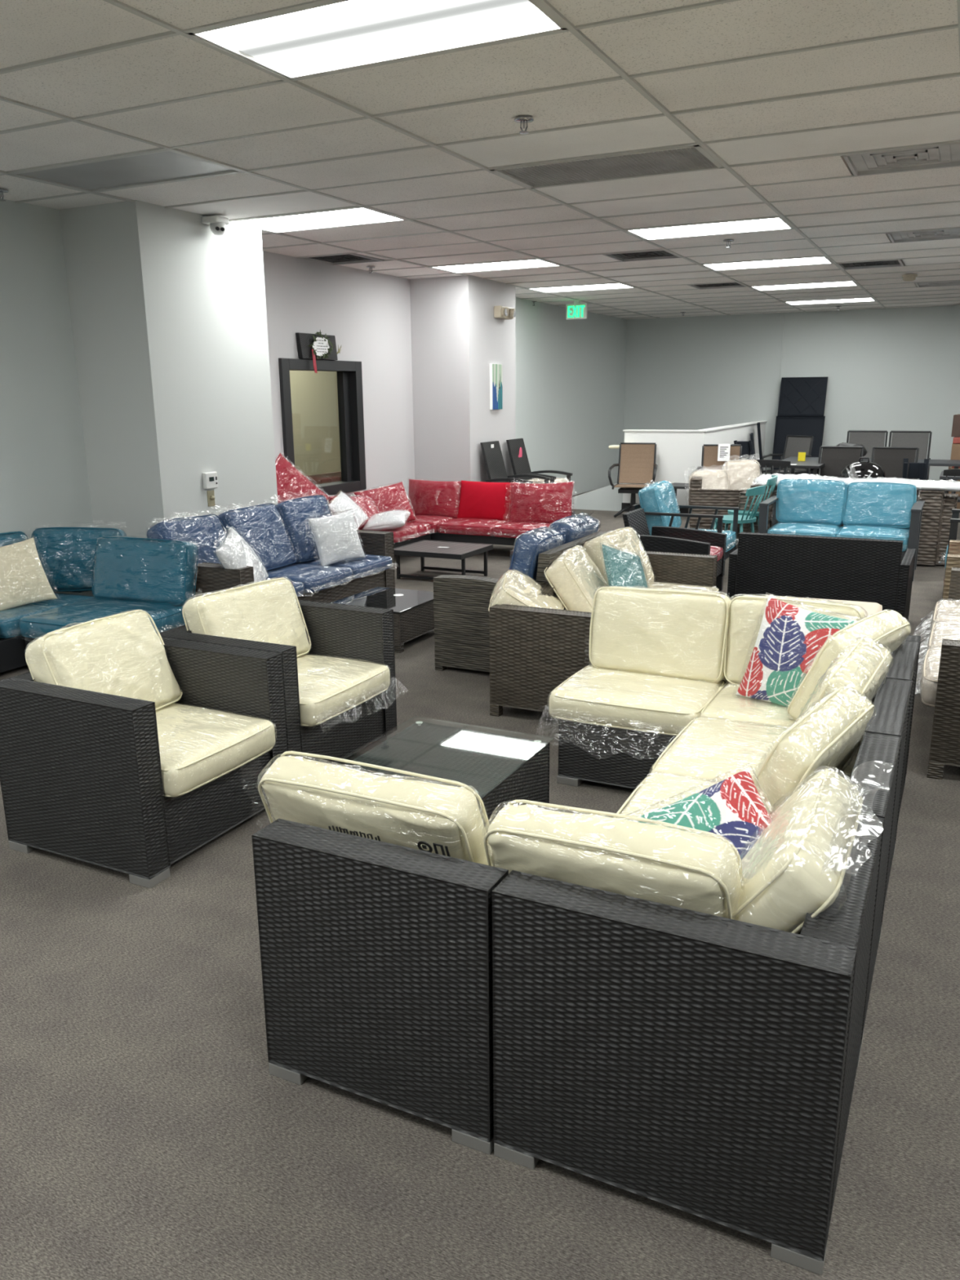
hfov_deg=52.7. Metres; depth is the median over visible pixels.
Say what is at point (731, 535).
seat cushion
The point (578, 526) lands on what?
cushion
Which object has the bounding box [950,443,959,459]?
carton
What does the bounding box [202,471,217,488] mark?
thermostat
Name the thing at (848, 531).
seat cushion
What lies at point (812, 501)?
cushion
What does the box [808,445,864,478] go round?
sling chair
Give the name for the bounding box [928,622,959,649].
seat cushion
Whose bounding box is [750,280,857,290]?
ceiling light
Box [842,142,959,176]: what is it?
ceiling vent
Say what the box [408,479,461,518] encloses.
pillow
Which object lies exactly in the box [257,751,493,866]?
cushion
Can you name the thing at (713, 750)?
seat cushion
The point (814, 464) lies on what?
dining table
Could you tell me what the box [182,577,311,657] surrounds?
cushion
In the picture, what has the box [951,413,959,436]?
carton
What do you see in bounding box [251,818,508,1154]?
sofa section
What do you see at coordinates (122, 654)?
cushion
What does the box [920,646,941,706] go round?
seat cushion
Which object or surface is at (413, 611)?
coffee table
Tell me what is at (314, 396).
window pane
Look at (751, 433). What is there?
leaning board
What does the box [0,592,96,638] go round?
seat cushion
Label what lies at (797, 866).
cushion
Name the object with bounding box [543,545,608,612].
cushion
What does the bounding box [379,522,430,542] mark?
seat cushion
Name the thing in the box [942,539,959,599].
wicker armchair
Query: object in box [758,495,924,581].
loveseat
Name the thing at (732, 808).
throw pillow
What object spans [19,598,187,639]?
seat cushion
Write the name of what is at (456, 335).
wall
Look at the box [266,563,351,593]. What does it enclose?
seat cushion
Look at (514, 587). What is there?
cushion
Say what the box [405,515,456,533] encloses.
seat cushion
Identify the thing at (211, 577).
wicker sofa
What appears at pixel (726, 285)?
ceiling vent
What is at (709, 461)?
swivel chair
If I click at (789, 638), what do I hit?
throw pillow
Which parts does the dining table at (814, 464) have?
leg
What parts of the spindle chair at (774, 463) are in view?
crest rail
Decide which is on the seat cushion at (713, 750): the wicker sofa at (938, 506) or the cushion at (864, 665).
the cushion at (864, 665)
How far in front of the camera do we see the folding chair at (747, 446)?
12.95 m
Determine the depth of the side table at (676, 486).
12.60 m
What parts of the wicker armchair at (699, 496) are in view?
backrest, seat, arm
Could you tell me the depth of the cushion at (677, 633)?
4.22 m
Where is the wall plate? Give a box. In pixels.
[206,489,215,506]
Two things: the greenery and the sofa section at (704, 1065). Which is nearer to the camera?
the sofa section at (704, 1065)
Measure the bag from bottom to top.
0.241 m
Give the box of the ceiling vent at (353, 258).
[297,253,384,265]
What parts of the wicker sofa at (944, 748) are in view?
arm, arm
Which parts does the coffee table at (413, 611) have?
glass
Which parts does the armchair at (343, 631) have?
backrest, arm, seat, arm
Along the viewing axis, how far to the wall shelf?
13.24 m
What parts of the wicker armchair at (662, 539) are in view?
backrest, arm, arm, seat, leg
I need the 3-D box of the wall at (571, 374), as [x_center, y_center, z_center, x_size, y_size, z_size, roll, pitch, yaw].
[1.178,-3.655,14.828,0.150,2.967,6.140,6,16,26]
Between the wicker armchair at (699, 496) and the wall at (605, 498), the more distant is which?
the wall at (605, 498)
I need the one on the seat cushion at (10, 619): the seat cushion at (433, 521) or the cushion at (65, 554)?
the cushion at (65, 554)
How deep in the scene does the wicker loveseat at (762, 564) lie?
6.48 m
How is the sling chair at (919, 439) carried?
on the floor
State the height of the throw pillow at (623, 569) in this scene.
0.466 m
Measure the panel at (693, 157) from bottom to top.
0.026 m
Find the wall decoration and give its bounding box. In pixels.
[295,330,342,373]
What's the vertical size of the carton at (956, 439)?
0.084 m
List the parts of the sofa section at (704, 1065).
backrest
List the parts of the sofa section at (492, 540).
seat frame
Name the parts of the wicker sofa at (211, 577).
arm, seat, arm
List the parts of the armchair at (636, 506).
backrest, arm, arm, leg, seat frame, leg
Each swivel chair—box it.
[608,442,657,517]
[695,444,742,471]
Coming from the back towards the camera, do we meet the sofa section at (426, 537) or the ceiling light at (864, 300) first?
the ceiling light at (864, 300)
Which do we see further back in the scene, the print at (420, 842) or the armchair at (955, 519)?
the armchair at (955, 519)
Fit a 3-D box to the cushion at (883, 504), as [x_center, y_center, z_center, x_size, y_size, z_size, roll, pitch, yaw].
[3.679,-1.241,8.925,0.701,0.453,0.266,6,16,24]
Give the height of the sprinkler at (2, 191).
0.061 m
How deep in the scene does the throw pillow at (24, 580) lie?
6.06 m
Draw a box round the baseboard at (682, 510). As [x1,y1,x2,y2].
[621,502,688,513]
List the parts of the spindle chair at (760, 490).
leg, leg, seat, leg, leg, crest rail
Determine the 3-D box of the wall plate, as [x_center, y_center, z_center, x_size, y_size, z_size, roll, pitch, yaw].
[-1.993,-1.054,7.211,0.030,0.117,0.074,6,16,26]
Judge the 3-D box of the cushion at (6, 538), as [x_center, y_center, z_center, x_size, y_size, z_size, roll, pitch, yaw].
[-3.180,-0.442,6.181,0.234,0.488,0.727,6,16,25]
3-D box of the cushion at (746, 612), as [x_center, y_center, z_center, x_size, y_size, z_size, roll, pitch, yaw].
[1.308,0.025,4.056,0.611,0.416,0.192,6,16,25]
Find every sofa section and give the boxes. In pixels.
[0,635,27,672]
[24,636,37,648]
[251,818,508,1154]
[393,533,431,547]
[431,511,574,545]
[492,813,884,1275]
[556,675,728,789]
[848,731,901,1046]
[864,677,912,910]
[875,635,920,819]
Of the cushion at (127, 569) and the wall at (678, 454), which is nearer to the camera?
the cushion at (127, 569)
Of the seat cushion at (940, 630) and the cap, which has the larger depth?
the cap
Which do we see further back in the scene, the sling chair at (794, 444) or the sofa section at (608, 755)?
the sling chair at (794, 444)
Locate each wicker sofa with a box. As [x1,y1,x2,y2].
[193,529,395,602]
[488,551,717,716]
[736,483,958,564]
[926,567,959,779]
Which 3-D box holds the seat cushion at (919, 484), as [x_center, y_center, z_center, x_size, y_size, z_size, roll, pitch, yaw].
[4.146,-1.548,9.285,1.183,0.240,0.509,7,16,28]
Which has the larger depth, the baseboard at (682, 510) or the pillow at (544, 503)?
the baseboard at (682, 510)
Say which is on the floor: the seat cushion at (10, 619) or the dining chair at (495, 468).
the dining chair at (495, 468)
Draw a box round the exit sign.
[565,301,587,319]
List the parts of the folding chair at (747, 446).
backrest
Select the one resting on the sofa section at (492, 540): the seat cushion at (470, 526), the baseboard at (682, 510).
the seat cushion at (470, 526)
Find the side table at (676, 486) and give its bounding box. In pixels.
[671,482,688,499]
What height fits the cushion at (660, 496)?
0.494 m
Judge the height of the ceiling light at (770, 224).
0.061 m
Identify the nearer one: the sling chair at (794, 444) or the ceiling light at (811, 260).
the ceiling light at (811, 260)
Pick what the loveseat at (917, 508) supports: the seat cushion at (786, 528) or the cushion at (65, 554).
the seat cushion at (786, 528)
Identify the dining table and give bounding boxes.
[758,460,824,476]
[782,456,959,493]
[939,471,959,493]
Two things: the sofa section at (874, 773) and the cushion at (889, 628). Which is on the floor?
the sofa section at (874, 773)
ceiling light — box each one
[187,0,566,79]
[229,207,405,233]
[430,259,560,273]
[529,283,635,293]
[625,217,793,239]
[701,256,833,271]
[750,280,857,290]
[784,297,875,305]
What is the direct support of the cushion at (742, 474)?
on the wicker armchair at (699, 496)
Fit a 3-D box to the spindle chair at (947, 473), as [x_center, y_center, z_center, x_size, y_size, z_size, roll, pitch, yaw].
[5.334,-1.505,10.678,0.468,0.781,0.464,6,16,26]
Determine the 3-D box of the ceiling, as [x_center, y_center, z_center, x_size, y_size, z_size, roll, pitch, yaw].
[2.441,-2.620,5.149,11.184,0.024,22.464,6,16,26]
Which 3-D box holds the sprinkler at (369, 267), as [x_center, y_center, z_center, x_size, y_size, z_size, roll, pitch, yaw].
[-1.090,-3.690,9.660,0.090,0.061,0.090,6,16,26]
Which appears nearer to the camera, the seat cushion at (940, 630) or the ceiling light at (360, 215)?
the seat cushion at (940, 630)
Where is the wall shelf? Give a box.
[608,444,619,448]
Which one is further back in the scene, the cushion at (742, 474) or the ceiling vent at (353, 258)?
the cushion at (742, 474)
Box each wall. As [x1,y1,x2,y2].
[0,199,414,596]
[409,274,515,482]
[515,297,626,495]
[571,483,622,511]
[622,422,765,505]
[623,305,953,480]
[934,304,959,481]
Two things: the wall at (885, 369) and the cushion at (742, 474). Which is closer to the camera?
the cushion at (742, 474)
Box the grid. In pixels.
[0,0,959,318]
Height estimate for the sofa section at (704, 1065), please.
0.640 m
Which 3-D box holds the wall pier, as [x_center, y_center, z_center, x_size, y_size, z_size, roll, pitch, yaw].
[-2.326,-1.721,7.380,0.850,2.967,1.280,6,16,26]
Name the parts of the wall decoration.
woven panel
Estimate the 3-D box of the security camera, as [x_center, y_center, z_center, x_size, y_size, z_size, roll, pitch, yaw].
[-1.869,-2.936,6.873,0.161,0.121,0.147,6,16,26]
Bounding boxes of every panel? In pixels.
[489,144,724,188]
[770,416,825,476]
[777,377,827,416]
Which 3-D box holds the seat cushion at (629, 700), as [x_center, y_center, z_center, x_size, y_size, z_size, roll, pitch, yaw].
[0.623,0.287,4.125,0.734,0.214,0.727,6,16,26]
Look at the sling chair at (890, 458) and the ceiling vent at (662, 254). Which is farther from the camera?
the sling chair at (890, 458)
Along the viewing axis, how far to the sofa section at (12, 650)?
5.83 m
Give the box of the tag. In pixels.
[797,452,805,461]
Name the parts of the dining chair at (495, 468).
backrest, arm, arm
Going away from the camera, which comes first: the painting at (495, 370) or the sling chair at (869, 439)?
the painting at (495, 370)
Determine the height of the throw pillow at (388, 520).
0.202 m
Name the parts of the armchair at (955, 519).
arm, leg, arm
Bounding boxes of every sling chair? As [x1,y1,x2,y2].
[760,435,813,475]
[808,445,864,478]
[846,430,888,457]
[871,446,919,479]
[888,431,932,480]
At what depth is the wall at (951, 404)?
15.06 m
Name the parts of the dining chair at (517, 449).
backrest, arm, arm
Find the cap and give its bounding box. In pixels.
[622,421,767,431]
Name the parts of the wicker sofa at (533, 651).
backrest, arm, arm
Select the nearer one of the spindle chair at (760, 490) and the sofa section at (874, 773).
the sofa section at (874, 773)
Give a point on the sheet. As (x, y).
(723, 453)
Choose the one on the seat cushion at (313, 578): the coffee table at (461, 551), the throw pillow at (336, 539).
the throw pillow at (336, 539)
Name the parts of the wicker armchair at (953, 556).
arm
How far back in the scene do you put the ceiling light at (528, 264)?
9.80 m
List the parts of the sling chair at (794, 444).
arm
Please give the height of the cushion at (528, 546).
0.509 m
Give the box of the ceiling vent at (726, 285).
[687,282,746,289]
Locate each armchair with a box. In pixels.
[0,636,288,888]
[156,600,396,764]
[622,508,726,591]
[628,502,739,559]
[688,475,745,530]
[942,508,959,599]
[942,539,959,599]
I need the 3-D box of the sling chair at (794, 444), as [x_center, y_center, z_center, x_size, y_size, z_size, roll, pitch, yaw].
[4.595,-2.570,14.525,0.586,0.955,0.552,-10,17,-34]
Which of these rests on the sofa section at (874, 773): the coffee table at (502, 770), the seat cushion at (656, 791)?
the seat cushion at (656, 791)
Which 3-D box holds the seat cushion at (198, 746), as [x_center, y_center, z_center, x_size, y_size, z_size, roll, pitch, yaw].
[-1.183,0.393,3.673,0.682,0.158,0.653,6,16,26]
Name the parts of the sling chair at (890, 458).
frame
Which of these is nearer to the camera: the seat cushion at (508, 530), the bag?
the seat cushion at (508, 530)
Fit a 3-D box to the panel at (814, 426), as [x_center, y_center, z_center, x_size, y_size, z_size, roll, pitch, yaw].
[5.214,-3.070,15.958,0.770,1.200,0.353,6,16,26]
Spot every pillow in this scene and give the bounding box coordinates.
[0,537,57,610]
[215,528,267,582]
[275,453,328,503]
[307,510,365,565]
[328,491,368,529]
[328,496,378,529]
[353,481,415,521]
[362,510,410,530]
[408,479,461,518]
[457,480,519,521]
[509,481,573,524]
[601,544,648,588]
[628,768,771,862]
[735,595,857,706]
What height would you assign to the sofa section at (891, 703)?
0.640 m
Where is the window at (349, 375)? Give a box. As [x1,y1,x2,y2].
[278,358,366,495]
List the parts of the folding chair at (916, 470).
backrest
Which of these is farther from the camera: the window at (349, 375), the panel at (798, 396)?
the panel at (798, 396)
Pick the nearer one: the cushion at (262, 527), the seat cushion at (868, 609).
the seat cushion at (868, 609)
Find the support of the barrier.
on the floor
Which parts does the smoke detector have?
plate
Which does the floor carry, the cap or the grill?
the grill
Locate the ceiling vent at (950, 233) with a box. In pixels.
[887,227,959,243]
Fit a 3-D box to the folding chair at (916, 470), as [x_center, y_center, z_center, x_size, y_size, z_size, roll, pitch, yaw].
[4.982,-1.651,11.137,0.298,0.847,0.225,6,16,26]
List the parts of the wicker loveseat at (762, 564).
arm, arm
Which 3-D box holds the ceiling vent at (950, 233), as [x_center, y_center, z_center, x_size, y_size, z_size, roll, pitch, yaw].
[3.710,-3.357,8.011,0.594,0.028,0.590,6,16,26]
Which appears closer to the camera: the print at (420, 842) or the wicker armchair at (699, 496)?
the print at (420, 842)
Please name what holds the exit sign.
hanging from the ceiling
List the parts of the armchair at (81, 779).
backrest, arm, seat, arm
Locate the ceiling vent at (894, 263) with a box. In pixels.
[835,259,903,270]
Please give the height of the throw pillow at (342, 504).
0.393 m
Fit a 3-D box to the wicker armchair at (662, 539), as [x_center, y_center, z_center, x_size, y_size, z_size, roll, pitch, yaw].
[1.579,-0.711,7.942,0.728,0.660,0.620,6,16,26]
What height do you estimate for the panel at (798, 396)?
0.620 m
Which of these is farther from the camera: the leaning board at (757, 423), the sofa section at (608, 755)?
the leaning board at (757, 423)
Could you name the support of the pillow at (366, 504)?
on the seat cushion at (409, 531)
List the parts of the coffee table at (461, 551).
leg, leg, leg, leg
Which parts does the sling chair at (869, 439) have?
frame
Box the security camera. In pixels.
[201,215,229,235]
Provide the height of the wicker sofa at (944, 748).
0.590 m
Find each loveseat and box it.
[433,531,607,671]
[727,532,915,621]
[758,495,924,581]
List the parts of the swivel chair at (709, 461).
arm, rail, rail, rail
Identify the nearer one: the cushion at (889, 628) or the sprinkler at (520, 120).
the cushion at (889, 628)
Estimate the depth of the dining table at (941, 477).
10.91 m
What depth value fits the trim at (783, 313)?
16.14 m
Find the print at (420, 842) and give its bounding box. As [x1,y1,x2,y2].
[328,825,450,857]
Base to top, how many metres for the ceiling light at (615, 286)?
0.061 m
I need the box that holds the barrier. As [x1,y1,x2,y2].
[304,471,341,484]
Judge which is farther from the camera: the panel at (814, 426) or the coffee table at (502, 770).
the panel at (814, 426)
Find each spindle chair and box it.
[713,484,766,533]
[727,475,777,531]
[753,459,790,475]
[942,469,959,502]
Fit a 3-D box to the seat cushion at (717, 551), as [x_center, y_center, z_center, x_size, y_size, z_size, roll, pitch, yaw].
[1.653,-0.701,7.904,0.602,0.140,0.515,6,16,26]
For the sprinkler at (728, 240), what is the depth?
8.15 m
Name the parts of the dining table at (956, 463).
leg, leg, leg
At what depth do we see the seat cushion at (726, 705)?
3.80 m
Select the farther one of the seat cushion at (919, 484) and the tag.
the tag
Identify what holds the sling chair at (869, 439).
on the floor
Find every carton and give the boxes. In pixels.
[948,466,959,509]
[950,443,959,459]
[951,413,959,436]
[952,436,959,443]
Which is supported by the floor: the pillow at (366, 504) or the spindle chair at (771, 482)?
the spindle chair at (771, 482)
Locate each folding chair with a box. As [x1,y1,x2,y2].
[733,440,755,461]
[902,458,928,480]
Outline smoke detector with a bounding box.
[902,274,917,281]
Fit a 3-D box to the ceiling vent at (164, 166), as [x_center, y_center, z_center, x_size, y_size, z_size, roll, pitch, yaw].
[-2.004,-2.673,5.487,1.195,0.052,0.590,6,16,26]
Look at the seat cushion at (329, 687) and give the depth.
4.26 m
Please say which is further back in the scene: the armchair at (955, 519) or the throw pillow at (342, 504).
the throw pillow at (342, 504)
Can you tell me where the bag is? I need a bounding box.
[836,442,867,457]
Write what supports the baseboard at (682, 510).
attached to the wall at (678, 454)
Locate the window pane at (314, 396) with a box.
[289,370,341,475]
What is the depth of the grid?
5.21 m
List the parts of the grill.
lid handle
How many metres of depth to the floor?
2.24 m
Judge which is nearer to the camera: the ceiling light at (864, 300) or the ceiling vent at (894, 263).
the ceiling vent at (894, 263)
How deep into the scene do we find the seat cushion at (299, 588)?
6.49 m
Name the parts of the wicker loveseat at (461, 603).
arm, arm, backrest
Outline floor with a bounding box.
[0,488,959,1279]
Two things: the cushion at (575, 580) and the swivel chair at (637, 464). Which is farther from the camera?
the swivel chair at (637, 464)
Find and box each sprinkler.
[0,189,8,201]
[366,266,375,273]
[514,116,533,133]
[723,239,733,248]
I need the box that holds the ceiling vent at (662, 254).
[603,249,681,262]
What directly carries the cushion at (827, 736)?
on the seat cushion at (656, 791)
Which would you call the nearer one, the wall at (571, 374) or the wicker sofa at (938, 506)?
the wicker sofa at (938, 506)
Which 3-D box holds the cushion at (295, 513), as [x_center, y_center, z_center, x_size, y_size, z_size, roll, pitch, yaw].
[-1.329,-0.862,7.395,0.310,0.540,0.678,7,16,26]
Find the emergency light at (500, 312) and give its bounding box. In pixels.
[493,305,515,319]
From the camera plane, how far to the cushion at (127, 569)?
6.14 m
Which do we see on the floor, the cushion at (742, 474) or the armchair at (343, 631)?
the armchair at (343, 631)
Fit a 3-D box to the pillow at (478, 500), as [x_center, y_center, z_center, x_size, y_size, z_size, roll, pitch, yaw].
[0.080,-1.457,10.180,0.682,0.410,0.209,7,16,27]
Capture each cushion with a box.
[0,531,28,546]
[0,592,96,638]
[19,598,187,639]
[25,609,182,710]
[31,527,127,592]
[92,537,198,605]
[146,514,227,587]
[155,703,275,797]
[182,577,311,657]
[217,502,296,571]
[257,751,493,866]
[265,578,303,596]
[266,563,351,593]
[275,494,332,564]
[297,654,390,726]
[301,554,391,578]
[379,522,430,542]
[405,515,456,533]
[437,518,509,536]
[484,800,743,919]
[488,569,564,610]
[492,522,551,538]
[508,526,565,581]
[528,478,568,483]
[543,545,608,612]
[549,514,599,543]
[549,664,724,736]
[582,526,653,586]
[588,586,730,683]
[613,773,716,820]
[638,480,681,535]
[647,582,719,593]
[649,717,862,782]
[688,470,728,489]
[697,528,736,552]
[699,681,875,739]
[710,546,723,560]
[722,459,759,489]
[723,595,865,685]
[732,768,862,933]
[751,686,874,815]
[755,474,861,484]
[767,522,841,537]
[775,479,847,525]
[776,595,882,617]
[786,609,911,720]
[798,637,892,719]
[835,525,909,551]
[842,482,916,528]
[859,478,959,491]
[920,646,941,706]
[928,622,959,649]
[931,600,959,630]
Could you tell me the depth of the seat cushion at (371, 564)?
7.27 m
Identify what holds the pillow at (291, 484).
on the seat cushion
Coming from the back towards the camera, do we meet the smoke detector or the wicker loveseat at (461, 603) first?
the smoke detector
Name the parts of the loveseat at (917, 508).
leg, arm, leg, seat frame, leg, arm, leg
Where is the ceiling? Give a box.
[0,0,959,319]
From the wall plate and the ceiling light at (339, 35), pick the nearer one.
the ceiling light at (339, 35)
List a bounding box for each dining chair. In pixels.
[480,440,551,483]
[506,438,572,483]
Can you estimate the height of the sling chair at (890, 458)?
0.935 m
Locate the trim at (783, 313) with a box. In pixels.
[776,312,784,416]
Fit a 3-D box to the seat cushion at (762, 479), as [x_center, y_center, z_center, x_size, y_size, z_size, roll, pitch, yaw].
[3.305,-1.595,9.662,1.119,0.168,0.549,6,16,23]
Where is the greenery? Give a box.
[308,330,333,359]
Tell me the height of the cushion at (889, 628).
0.410 m
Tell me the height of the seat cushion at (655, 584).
0.172 m
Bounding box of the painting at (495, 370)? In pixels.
[489,364,502,409]
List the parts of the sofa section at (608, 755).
seat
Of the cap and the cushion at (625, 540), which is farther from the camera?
the cap
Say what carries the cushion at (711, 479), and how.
on the wicker armchair at (699, 496)
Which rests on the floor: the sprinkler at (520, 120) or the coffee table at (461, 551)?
the coffee table at (461, 551)
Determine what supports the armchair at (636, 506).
on the floor
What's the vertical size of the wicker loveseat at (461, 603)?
0.735 m
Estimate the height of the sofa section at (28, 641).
0.215 m
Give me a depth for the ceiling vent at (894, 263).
9.96 m
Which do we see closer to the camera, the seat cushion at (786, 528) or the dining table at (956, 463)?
the seat cushion at (786, 528)
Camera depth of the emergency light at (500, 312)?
11.08 m
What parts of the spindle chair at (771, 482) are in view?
leg, seat, crest rail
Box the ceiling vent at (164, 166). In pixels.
[9,149,243,192]
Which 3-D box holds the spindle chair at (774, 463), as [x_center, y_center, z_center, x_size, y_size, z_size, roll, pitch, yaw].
[3.545,-1.796,11.805,0.468,0.821,0.464,6,16,26]
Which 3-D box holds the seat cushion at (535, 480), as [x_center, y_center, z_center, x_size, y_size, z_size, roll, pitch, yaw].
[0.811,-1.896,11.728,0.483,0.128,0.482,5,15,22]
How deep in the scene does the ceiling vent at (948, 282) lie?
11.87 m
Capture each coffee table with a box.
[329,586,434,653]
[333,717,549,832]
[394,540,493,579]
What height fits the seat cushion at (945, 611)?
0.186 m
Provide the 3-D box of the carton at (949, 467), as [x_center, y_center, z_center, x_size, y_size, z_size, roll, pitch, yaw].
[6.929,-2.111,13.431,0.800,0.560,0.600,5,15,21]
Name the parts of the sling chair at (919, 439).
frame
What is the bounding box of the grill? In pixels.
[839,457,886,479]
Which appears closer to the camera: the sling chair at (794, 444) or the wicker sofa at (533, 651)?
the wicker sofa at (533, 651)
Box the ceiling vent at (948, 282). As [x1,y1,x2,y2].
[915,280,959,287]
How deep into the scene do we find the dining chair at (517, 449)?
11.79 m
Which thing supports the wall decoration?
attached to the wall at (44, 482)
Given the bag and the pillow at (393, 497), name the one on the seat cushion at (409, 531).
the pillow at (393, 497)
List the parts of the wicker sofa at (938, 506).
panel, arm, arm, panel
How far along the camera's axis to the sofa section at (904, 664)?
3.71 m
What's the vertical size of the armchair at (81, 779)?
0.635 m
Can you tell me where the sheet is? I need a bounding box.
[717,443,730,461]
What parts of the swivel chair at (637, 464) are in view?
arm, rail, leg, rail, arm, rail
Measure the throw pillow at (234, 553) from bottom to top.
0.470 m
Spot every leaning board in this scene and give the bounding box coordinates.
[750,432,755,459]
[756,422,764,475]
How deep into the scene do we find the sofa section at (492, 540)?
9.85 m
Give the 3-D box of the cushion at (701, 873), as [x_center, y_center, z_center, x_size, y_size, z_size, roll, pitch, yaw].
[0.279,0.547,2.122,0.593,0.392,0.258,6,16,25]
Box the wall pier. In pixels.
[59,200,277,537]
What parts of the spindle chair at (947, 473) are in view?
crest rail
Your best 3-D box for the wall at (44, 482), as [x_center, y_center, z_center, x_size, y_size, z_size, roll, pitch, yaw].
[-4.120,-1.011,4.667,0.180,2.967,14.900,6,16,26]

